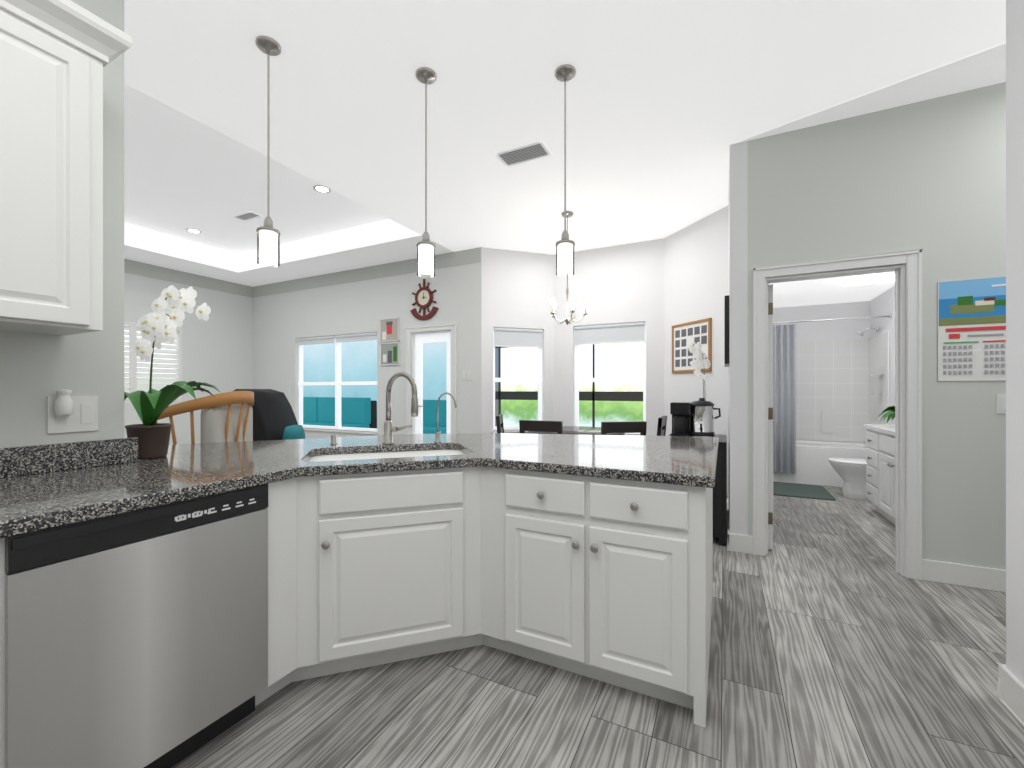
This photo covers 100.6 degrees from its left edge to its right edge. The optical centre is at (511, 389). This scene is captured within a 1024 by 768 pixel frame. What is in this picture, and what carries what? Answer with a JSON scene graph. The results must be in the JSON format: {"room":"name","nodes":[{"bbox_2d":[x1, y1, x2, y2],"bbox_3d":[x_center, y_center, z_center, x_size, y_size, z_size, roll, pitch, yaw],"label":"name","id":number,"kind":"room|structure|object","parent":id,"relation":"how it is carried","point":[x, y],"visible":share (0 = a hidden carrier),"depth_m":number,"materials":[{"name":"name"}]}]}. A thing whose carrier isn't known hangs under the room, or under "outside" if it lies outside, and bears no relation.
{"room":"kitchen","nodes":[
{"label":"kitchen","id":0,"kind":"room"},
{"bbox_2d":[0,0,123,447],"bbox_3d":[-2.865,-0.325,-0.479,0.120,3.110,5.185,0,0,27],"label":"wall","id":1,"kind":"structure","parent":0,"point":[33,366],"depth_m":1.74,"materials":[{"name":"white paint"}]},
{"bbox_2d":[0,437,137,477],"bbox_3d":[-1.971,0.258,1.153,0.020,0.105,1.545,0,0,27],"label":"backsplash","id":2,"kind":"structure","parent":1,"relation":"attached to","point":[35,459],"depth_m":1.64,"materials":[{"name":"stone"}]},
{"bbox_2d":[47,389,97,433],"bbox_3d":[-1.697,0.081,1.656,0.060,0.168,0.144,0,0,27],"label":"outlet","id":3,"kind":"object","parent":1,"relation":"attached to","point":[66,413],"depth_m":1.65,"materials":[{"name":"white plastic"}]},
{"bbox_2d":[124,265,252,444],"bbox_3d":[-6.722,-0.325,3.888,0.140,3.110,8.960,0,0,27],"label":"wall","id":4,"kind":"structure","parent":0,"point":[218,350],"depth_m":7.05,"materials":[{"name":"white paint"}]},
{"bbox_2d":[124,321,182,402],"bbox_3d":[-5.552,-0.405,6.204,0.126,1.175,1.250,0,0,27],"label":"window shutter","id":5,"kind":"object","parent":4,"relation":"attached to","point":[136,381],"visible":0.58,"depth_m":6.38,"materials":[{"name":"white plastic"}]},
{"bbox_2d":[124,247,480,297],"bbox_3d":[-4.511,-1.780,2.763,4.820,0.199,8.720,0,0,27],"label":"band","id":6,"kind":"object","parent":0,"point":[469,256],"visible":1,"depth_m":6.60,"materials":[{"name":"grey paint"}]},
{"bbox_2d":[253,247,481,438],"bbox_3d":[-2.530,-0.325,6.726,4.830,3.110,0.140,0,0,27],"label":"wall","id":7,"kind":"structure","parent":0,"point":[357,307],"depth_m":6.38,"materials":[{"name":"white paint"}]},
{"bbox_2d":[296,332,377,434],"bbox_3d":[-2.835,-0.106,6.853,1.890,1.553,0.145,0,0,27],"label":"window","id":8,"kind":"structure","parent":7,"relation":"in","point":[372,335],"depth_m":6.87,"materials":[{"name":"white"}]},
{"bbox_2d":[380,317,398,341],"bbox_3d":[-1.810,-0.885,6.276,0.362,0.342,0.019,0,0,27],"label":"picture","id":9,"kind":"object","parent":7,"relation":"attached to","point":[389,328],"visible":1,"depth_m":6.27},
{"bbox_2d":[380,342,399,365],"bbox_3d":[-1.801,-0.530,6.272,0.362,0.332,0.019,0,0,27],"label":"canvas","id":10,"kind":"object","parent":7,"relation":"attached to","point":[389,352],"depth_m":6.27},
{"bbox_2d":[410,279,437,319],"bbox_3d":[-1.240,-1.274,5.984,0.479,0.578,0.032,0,0,27],"label":"clock","id":11,"kind":"object","parent":7,"relation":"attached to","point":[424,295],"visible":1,"depth_m":5.97,"materials":[{"name":"red wood"}]},
{"bbox_2d":[406,324,456,433],"bbox_3d":[-1.109,0.168,6.001,0.856,2.131,0.168,0,0,27],"label":"door frame","id":12,"kind":"structure","parent":7,"relation":"attached to","point":[416,337],"depth_m":6.07,"materials":[{"name":"white wood"}]},
{"bbox_2d":[462,371,471,379],"bbox_3d":[-0.608,-0.190,5.684,0.152,0.115,0.008,0,0,27],"label":"light switch","id":13,"kind":"object","parent":7,"relation":"attached to","point":[469,373],"visible":1,"depth_m":5.67,"materials":[{"name":"white plastic"}]},
{"bbox_2d":[482,247,553,433],"bbox_3d":[0.067,-0.325,5.815,1.032,3.110,0.140,0,0,-18],"label":"wall","id":14,"kind":"structure","parent":0,"point":[518,286],"depth_m":5.73,"materials":[{"name":"white paint"}]},
{"bbox_2d":[492,327,542,432],"bbox_3d":[0.083,-0.136,5.797,0.770,1.412,0.145,0,0,-18],"label":"bay window","id":15,"kind":"structure","parent":14,"relation":"in","point":[502,337],"depth_m":5.78,"materials":[{"name":"white"}]},
{"bbox_2d":[124,0,1005,286],"bbox_3d":[-0.806,-2.100,1.296,13.200,0.440,10.200,0,0,27],"label":"ceiling","id":16,"kind":"structure","parent":0,"point":[660,92],"depth_m":2.81,"materials":[{"name":"white paint"}]},
{"bbox_2d":[186,228,201,233],"bbox_3d":[-4.334,-2.167,5.789,0.171,0.005,0.169,0,0,27],"label":"recessed light","id":17,"kind":"object","parent":16,"relation":"in","point":[189,230],"depth_m":5.80,"materials":[{"name":"white"}]},
{"bbox_2d":[232,211,261,220],"bbox_3d":[-3.302,-2.166,5.300,0.360,0.008,0.160,0,0,27],"label":"ceiling vent","id":18,"kind":"object","parent":16,"relation":"attached to","point":[249,215],"visible":1,"depth_m":5.29,"materials":[{"name":"white metal"}]},
{"bbox_2d":[255,36,280,266],"bbox_3d":[-1.326,-1.282,2.315,0.124,1.194,0.124,0,0,27],"label":"pendant light","id":19,"kind":"object","parent":16,"relation":"hanging from","point":[268,237],"visible":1,"depth_m":2.31,"materials":[{"name":"white glass"}]},
{"bbox_2d":[313,185,330,192],"bbox_3d":[-2.045,-2.167,4.577,0.165,0.005,0.173,0,0,27],"label":"recessed light","id":20,"kind":"object","parent":16,"relation":"in","point":[321,188],"depth_m":4.58,"materials":[{"name":"white"}]},
{"bbox_2d":[415,67,436,276],"bbox_3d":[-0.513,-1.282,2.535,0.124,1.194,0.124,0,0,27],"label":"pendant light","id":21,"kind":"object","parent":16,"relation":"hanging from","point":[425,248],"visible":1,"depth_m":2.52,"materials":[{"name":"white glass"}]},
{"bbox_2d":[495,140,551,166],"bbox_3d":[0.090,-1.875,3.385,0.400,0.008,0.220,0,0,27],"label":"ceiling vent","id":22,"kind":"object","parent":16,"relation":"in","point":[533,151],"visible":1,"depth_m":3.38,"materials":[{"name":"white metal"}]},
{"bbox_2d":[555,64,575,275],"bbox_3d":[0.315,-1.282,2.514,0.124,1.194,0.124,0,0,27],"label":"pendant light","id":23,"kind":"object","parent":16,"relation":"hanging from","point":[564,73],"visible":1,"depth_m":2.50,"materials":[{"name":"white glass"}]},
{"bbox_2d":[550,211,586,324],"bbox_3d":[0.598,-1.284,4.537,0.402,1.189,0.387,0,0,27],"label":"chandelier","id":24,"kind":"object","parent":16,"relation":"hanging from","point":[569,214],"visible":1,"depth_m":4.50,"materials":[{"name":"silver metal"}]},
{"bbox_2d":[495,344,642,426],"bbox_3d":[1.656,-0.870,8.365,4.500,4.200,0.050,0,0,27],"label":"window frame","id":25,"kind":"structure","parent":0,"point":[593,396],"depth_m":8.39,"materials":[{"name":"grey"}]},
{"bbox_2d":[172,485,1023,767],"bbox_3d":[-0.607,1.290,2.929,14.300,0.120,13.300,0,0,27],"label":"floor","id":26,"kind":"structure","parent":0,"point":[822,654],"depth_m":1.71,"materials":[{"name":"grey wood"}]},
{"bbox_2d":[156,391,253,444],"bbox_3d":[-2.011,0.619,2.801,0.523,1.228,0.568,0,0,3],"label":"bar stool","id":27,"kind":"object","parent":26,"relation":"on","point":[227,416],"visible":0.44,"depth_m":2.65,"materials":[{"name":"brown wood"}]},
{"bbox_2d":[234,389,304,440],"bbox_3d":[-2.292,0.590,4.450,1.080,1.200,1.060,0,0,-5],"label":"recliner","id":28,"kind":"object","parent":26,"relation":"on","point":[274,418],"visible":0.16,"depth_m":4.25,"materials":[{"name":"black leather"}]},
{"bbox_2d":[0,0,718,767],"bbox_3d":[-0.662,-0.020,1.931,4.347,2.500,2.122,0,0,-30],"label":"kitchen cabinets","id":29,"kind":"object","parent":26,"relation":"on","point":[148,607],"depth_m":1.56,"materials":[{"name":"wood"}]},
{"bbox_2d":[5,484,267,767],"bbox_3d":[-1.101,0.791,1.327,0.105,0.878,0.648,0,0,27],"label":"dishwasher","id":30,"kind":"object","parent":29,"relation":"in","point":[136,636],"depth_m":1.24,"materials":[{"name":"metal"}]},
{"bbox_2d":[124,285,219,458],"bbox_3d":[-1.612,-0.098,2.025,0.553,0.811,0.347,0,0,41],"label":"orchid","id":31,"kind":"object","parent":29,"relation":"on","point":[159,326],"visible":0.96,"depth_m":1.96,"materials":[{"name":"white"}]},
{"bbox_2d":[496,414,503,432],"bbox_3d":[0.089,0.757,4.806,0.507,0.949,0.420,0,0,3],"label":"dining chair","id":32,"kind":"object","parent":26,"relation":"on","point":[499,419],"visible":0.17,"depth_m":4.62,"materials":[{"name":"grey wood"}]},
{"bbox_2d":[519,420,562,433],"bbox_3d":[0.367,0.757,4.143,0.420,0.949,0.507,0,0,27],"label":"dining chair","id":33,"kind":"object","parent":26,"relation":"on","point":[524,425],"visible":0.19,"depth_m":3.92,"materials":[{"name":"grey wood"}]},
{"bbox_2d":[528,426,624,434],"bbox_3d":[0.746,0.850,4.969,1.120,0.760,1.120,0,0,27],"label":"dining table","id":34,"kind":"object","parent":26,"relation":"on","point":[577,430],"visible":0.18,"depth_m":4.81,"materials":[{"name":"grey"}]},
{"bbox_2d":[601,421,646,435],"bbox_3d":[0.961,0.757,4.036,0.420,0.949,0.507,0,0,-11],"label":"dining chair","id":35,"kind":"object","parent":26,"relation":"on","point":[624,426],"visible":0.19,"depth_m":3.80,"materials":[{"name":"grey wood"}]},
{"bbox_2d":[657,416,666,435],"bbox_3d":[1.389,0.757,4.604,0.507,0.949,0.420,0,0,27],"label":"dining chair","id":36,"kind":"object","parent":26,"relation":"on","point":[662,421],"visible":0.2,"depth_m":4.39,"materials":[{"name":"grey wood"}]},
{"bbox_2d":[668,341,726,545],"bbox_3d":[1.615,0.393,3.720,0.470,1.674,0.640,0,0,27],"label":"coffee station","id":37,"kind":"object","parent":26,"relation":"on","point":[695,418],"visible":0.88,"depth_m":3.58,"materials":[{"name":"black"}]},
{"bbox_2d":[773,482,835,500],"bbox_3d":[3.357,1.220,5.254,0.920,0.017,0.780,0,0,27],"label":"bath mat","id":38,"kind":"object","parent":26,"relation":"on","point":[779,488],"visible":0.52,"depth_m":5.07,"materials":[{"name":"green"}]},
{"bbox_2d":[773,440,866,486],"bbox_3d":[4.025,0.980,5.877,1.634,0.500,0.787,0,0,27],"label":"bathtub","id":39,"kind":"object","parent":26,"relation":"on","point":[813,467],"visible":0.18,"depth_m":5.50,"materials":[{"name":"white ceramic"}]},
{"bbox_2d":[796,332,888,441],"bbox_3d":[4.024,0.007,5.875,1.635,1.436,0.787,0,0,27],"label":"shower","id":40,"kind":"object","parent":39,"relation":"on","point":[835,381],"visible":0.56,"depth_m":6.00,"materials":[{"name":"white tile"}]},
{"bbox_2d":[871,372,884,394],"bbox_3d":[4.630,-0.082,5.391,0.094,0.284,0.220,0,0,27],"label":"soap shelf","id":41,"kind":"object","parent":40,"relation":"attached to","point":[872,372],"visible":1,"depth_m":5.34,"materials":[{"name":"silver metal"}]},
{"bbox_2d":[828,458,867,499],"bbox_3d":[4.013,0.835,4.816,0.699,0.790,0.440,0,0,27],"label":"toilet","id":42,"kind":"object","parent":26,"relation":"on","point":[852,471],"visible":0.41,"depth_m":4.78,"materials":[{"name":"white ceramic"}]},
{"bbox_2d":[863,406,894,524],"bbox_3d":[3.497,0.691,3.567,0.521,1.078,1.685,0,0,27],"label":"bathroom vanity","id":43,"kind":"object","parent":26,"relation":"on","point":[880,439],"visible":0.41,"depth_m":4.00,"materials":[{"name":"white wood"}]},
{"bbox_2d":[877,406,894,421],"bbox_3d":[3.690,0.258,4.086,0.310,0.211,0.508,0,0,27],"label":"plant","id":44,"kind":"object","parent":43,"relation":"on","point":[891,410],"depth_m":4.12,"materials":[{"name":"green plant"}]},
{"bbox_2d":[554,238,663,435],"bbox_3d":[1.264,-0.325,5.650,1.460,3.110,0.140,0,0,27],"label":"wall","id":45,"kind":"structure","parent":0,"point":[624,283],"depth_m":5.55,"materials":[{"name":"white paint"}]},
{"bbox_2d":[574,322,647,435],"bbox_3d":[1.280,-0.136,5.616,1.000,1.472,0.145,0,0,27],"label":"window","id":46,"kind":"structure","parent":45,"relation":"in","point":[632,332],"depth_m":5.59,"materials":[{"name":"white"}]},
{"bbox_2d":[664,206,727,497],"bbox_3d":[2.116,-0.325,4.794,0.140,3.110,1.032,0,0,-18],"label":"wall","id":47,"kind":"structure","parent":0,"point":[695,255],"depth_m":4.71,"materials":[{"name":"white paint"}]},
{"bbox_2d":[672,318,711,372],"bbox_3d":[2.023,-0.485,4.817,0.019,0.570,0.610,0,0,-19],"label":"picture frame","id":48,"kind":"object","parent":47,"relation":"attached to","point":[700,331],"visible":0.9,"depth_m":4.84,"materials":[{"name":"brown wood"}]},
{"bbox_2d":[728,141,747,534],"bbox_3d":[2.599,-0.325,4.989,0.120,3.110,3.930,0,0,27],"label":"wall","id":49,"kind":"structure","parent":0,"point":[738,156],"depth_m":3.23,"materials":[{"name":"white paint"}]},
{"bbox_2d":[725,295,728,366],"bbox_3d":[1.840,-0.485,3.642,0.034,0.554,0.504,0,0,27],"label":"picture frame","id":50,"kind":"object","parent":49,"relation":"attached to","point":[727,296],"visible":0.92,"depth_m":3.42,"materials":[{"name":"black"}]},
{"bbox_2d":[773,301,869,442],"bbox_3d":[4.232,-0.325,6.293,1.640,3.110,0.140,0,0,27],"label":"wall","id":51,"kind":"structure","parent":0,"point":[834,329],"depth_m":6.08,"materials":[{"name":"white paint"}]},
{"bbox_2d":[768,272,894,307],"bbox_3d":[3.382,-1.280,4.588,1.640,0.100,3.670,0,0,27],"label":"ceiling","id":52,"kind":"structure","parent":0,"point":[824,290],"depth_m":5.31,"materials":[{"name":"white paint"}]},
{"bbox_2d":[842,273,894,285],"bbox_3d":[3.948,-1.204,4.624,0.540,0.049,0.200,0,0,27],"label":"bathroom ceiling light","id":53,"kind":"object","parent":52,"relation":"attached to","point":[882,278],"visible":0.64,"depth_m":4.60,"materials":[{"name":"white"}]},
{"bbox_2d":[733,43,1005,143],"bbox_3d":[2.640,-1.878,2.337,2.560,0.001,0.779,0,0,27],"label":"wedge","id":54,"kind":"object","parent":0,"point":[987,67],"depth_m":2.65,"materials":[{"name":"white paint"}]},
{"bbox_2d":[748,82,1005,569],"bbox_3d":[4.058,-0.325,2.133,5.040,3.110,0.120,0,0,27],"label":"wall","id":55,"kind":"structure","parent":0,"point":[929,175],"depth_m":2.75,"materials":[{"name":"white paint"}]},
{"bbox_2d":[768,284,776,549],"bbox_3d":[2.178,0.206,3.556,0.089,2.023,0.773,0,0,30],"label":"bathroom door","id":56,"kind":"structure","parent":55,"relation":"in","point":[770,287],"depth_m":3.25,"materials":[{"name":"white wood"}]},
{"bbox_2d":[752,249,922,580],"bbox_3d":[2.260,0.163,3.030,0.956,2.141,0.176,0,0,27],"label":"door frame","id":57,"kind":"structure","parent":55,"relation":"attached to","point":[908,517],"depth_m":2.83,"materials":[{"name":"white wood"}]},
{"bbox_2d":[937,276,1005,380],"bbox_3d":[2.897,-0.375,2.640,0.377,0.637,0.007,0,0,27],"label":"calendar","id":58,"kind":"object","parent":55,"relation":"attached to","point":[971,312],"visible":0.89,"depth_m":2.65,"materials":[{"name":"white paper"}]},
{"bbox_2d":[996,394,1005,413],"bbox_3d":[3.005,0.085,2.586,0.080,0.120,0.008,0,0,27],"label":"switch","id":59,"kind":"object","parent":55,"relation":"attached to","point":[1000,398],"visible":0.52,"depth_m":2.60,"materials":[{"name":"white plastic"}]},
{"bbox_2d":[870,286,894,424],"bbox_3d":[4.201,-0.325,4.258,0.120,3.110,3.810,0,0,27],"label":"wall","id":60,"kind":"structure","parent":0,"point":[884,303],"depth_m":5.16,"materials":[{"name":"white paint"}]},
{"bbox_2d":[773,314,891,323],"bbox_3d":[3.826,-0.890,5.478,1.634,0.056,0.056,0,0,27],"label":"curtain rod","id":61,"kind":"object","parent":60,"relation":"attached to","point":[889,315],"visible":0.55,"depth_m":5.34,"materials":[{"name":"silver metal"}]},
{"bbox_2d":[773,324,795,473],"bbox_3d":[3.410,0.115,5.686,0.650,1.950,0.070,0,0,27],"label":"shower curtain","id":62,"kind":"object","parent":61,"relation":"hanging from","point":[784,336],"visible":0.43,"depth_m":5.60,"materials":[{"name":"grey fabric"}]},
{"bbox_2d":[856,327,877,335],"bbox_3d":[4.644,-0.761,5.562,0.225,0.117,0.088,0,0,27],"label":"shower head","id":63,"kind":"object","parent":60,"relation":"attached to","point":[860,333],"depth_m":5.56},
{"bbox_2d":[1006,0,1023,683],"bbox_3d":[2.346,-0.325,-2.242,4.200,3.110,6.680,0,0,27],"label":"wall","id":64,"kind":"structure","parent":0,"point":[1014,9],"depth_m":1.63,"materials":[{"name":"white paint"}]},
{"bbox_2d":[727,498,1023,724],"bbox_3d":[-0.928,1.163,0.923,12.884,0.135,8.824,0,0,27],"label":"baseboard","id":65,"kind":"structure","parent":64,"relation":"attached to","point":[1010,689],"depth_m":2.64,"materials":[{"name":"white wood"}]},
{"label":"outside","id":66,"kind":"structure","parent":0,"visible":0},
{"bbox_2d":[501,342,642,426],"bbox_3d":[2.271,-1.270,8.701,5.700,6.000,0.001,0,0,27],"label":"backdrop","id":67,"kind":"structure","parent":66,"point":[615,360],"depth_m":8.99,"materials":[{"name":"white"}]},
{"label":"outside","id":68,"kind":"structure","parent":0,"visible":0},
{"bbox_2d":[303,339,446,400],"bbox_3d":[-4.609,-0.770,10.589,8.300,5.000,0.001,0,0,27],"label":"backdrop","id":69,"kind":"structure","parent":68,"point":[358,358],"depth_m":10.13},
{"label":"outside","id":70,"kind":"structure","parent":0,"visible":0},
{"bbox_3d":[-4.400,1.280,9.105,10.000,0.099,2.430,0,0,27],"label":"deck","id":71,"kind":"object","parent":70,"visible":0},
{"bbox_2d":[303,397,446,433],"bbox_3d":[-2.912,0.690,8.167,4.100,1.080,0.820,0,0,27],"label":"sofa","id":72,"kind":"object","parent":71,"relation":"on","point":[357,412],"visible":0.33,"depth_m":8.37,"materials":[{"name":"teal fabric"}]},
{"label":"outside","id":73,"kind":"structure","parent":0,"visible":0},
{"bbox_2d":[124,325,174,378],"bbox_3d":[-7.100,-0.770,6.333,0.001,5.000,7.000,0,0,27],"label":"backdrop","id":74,"kind":"structure","parent":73,"point":[124,325],"depth_m":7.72,"materials":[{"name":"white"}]}
]}

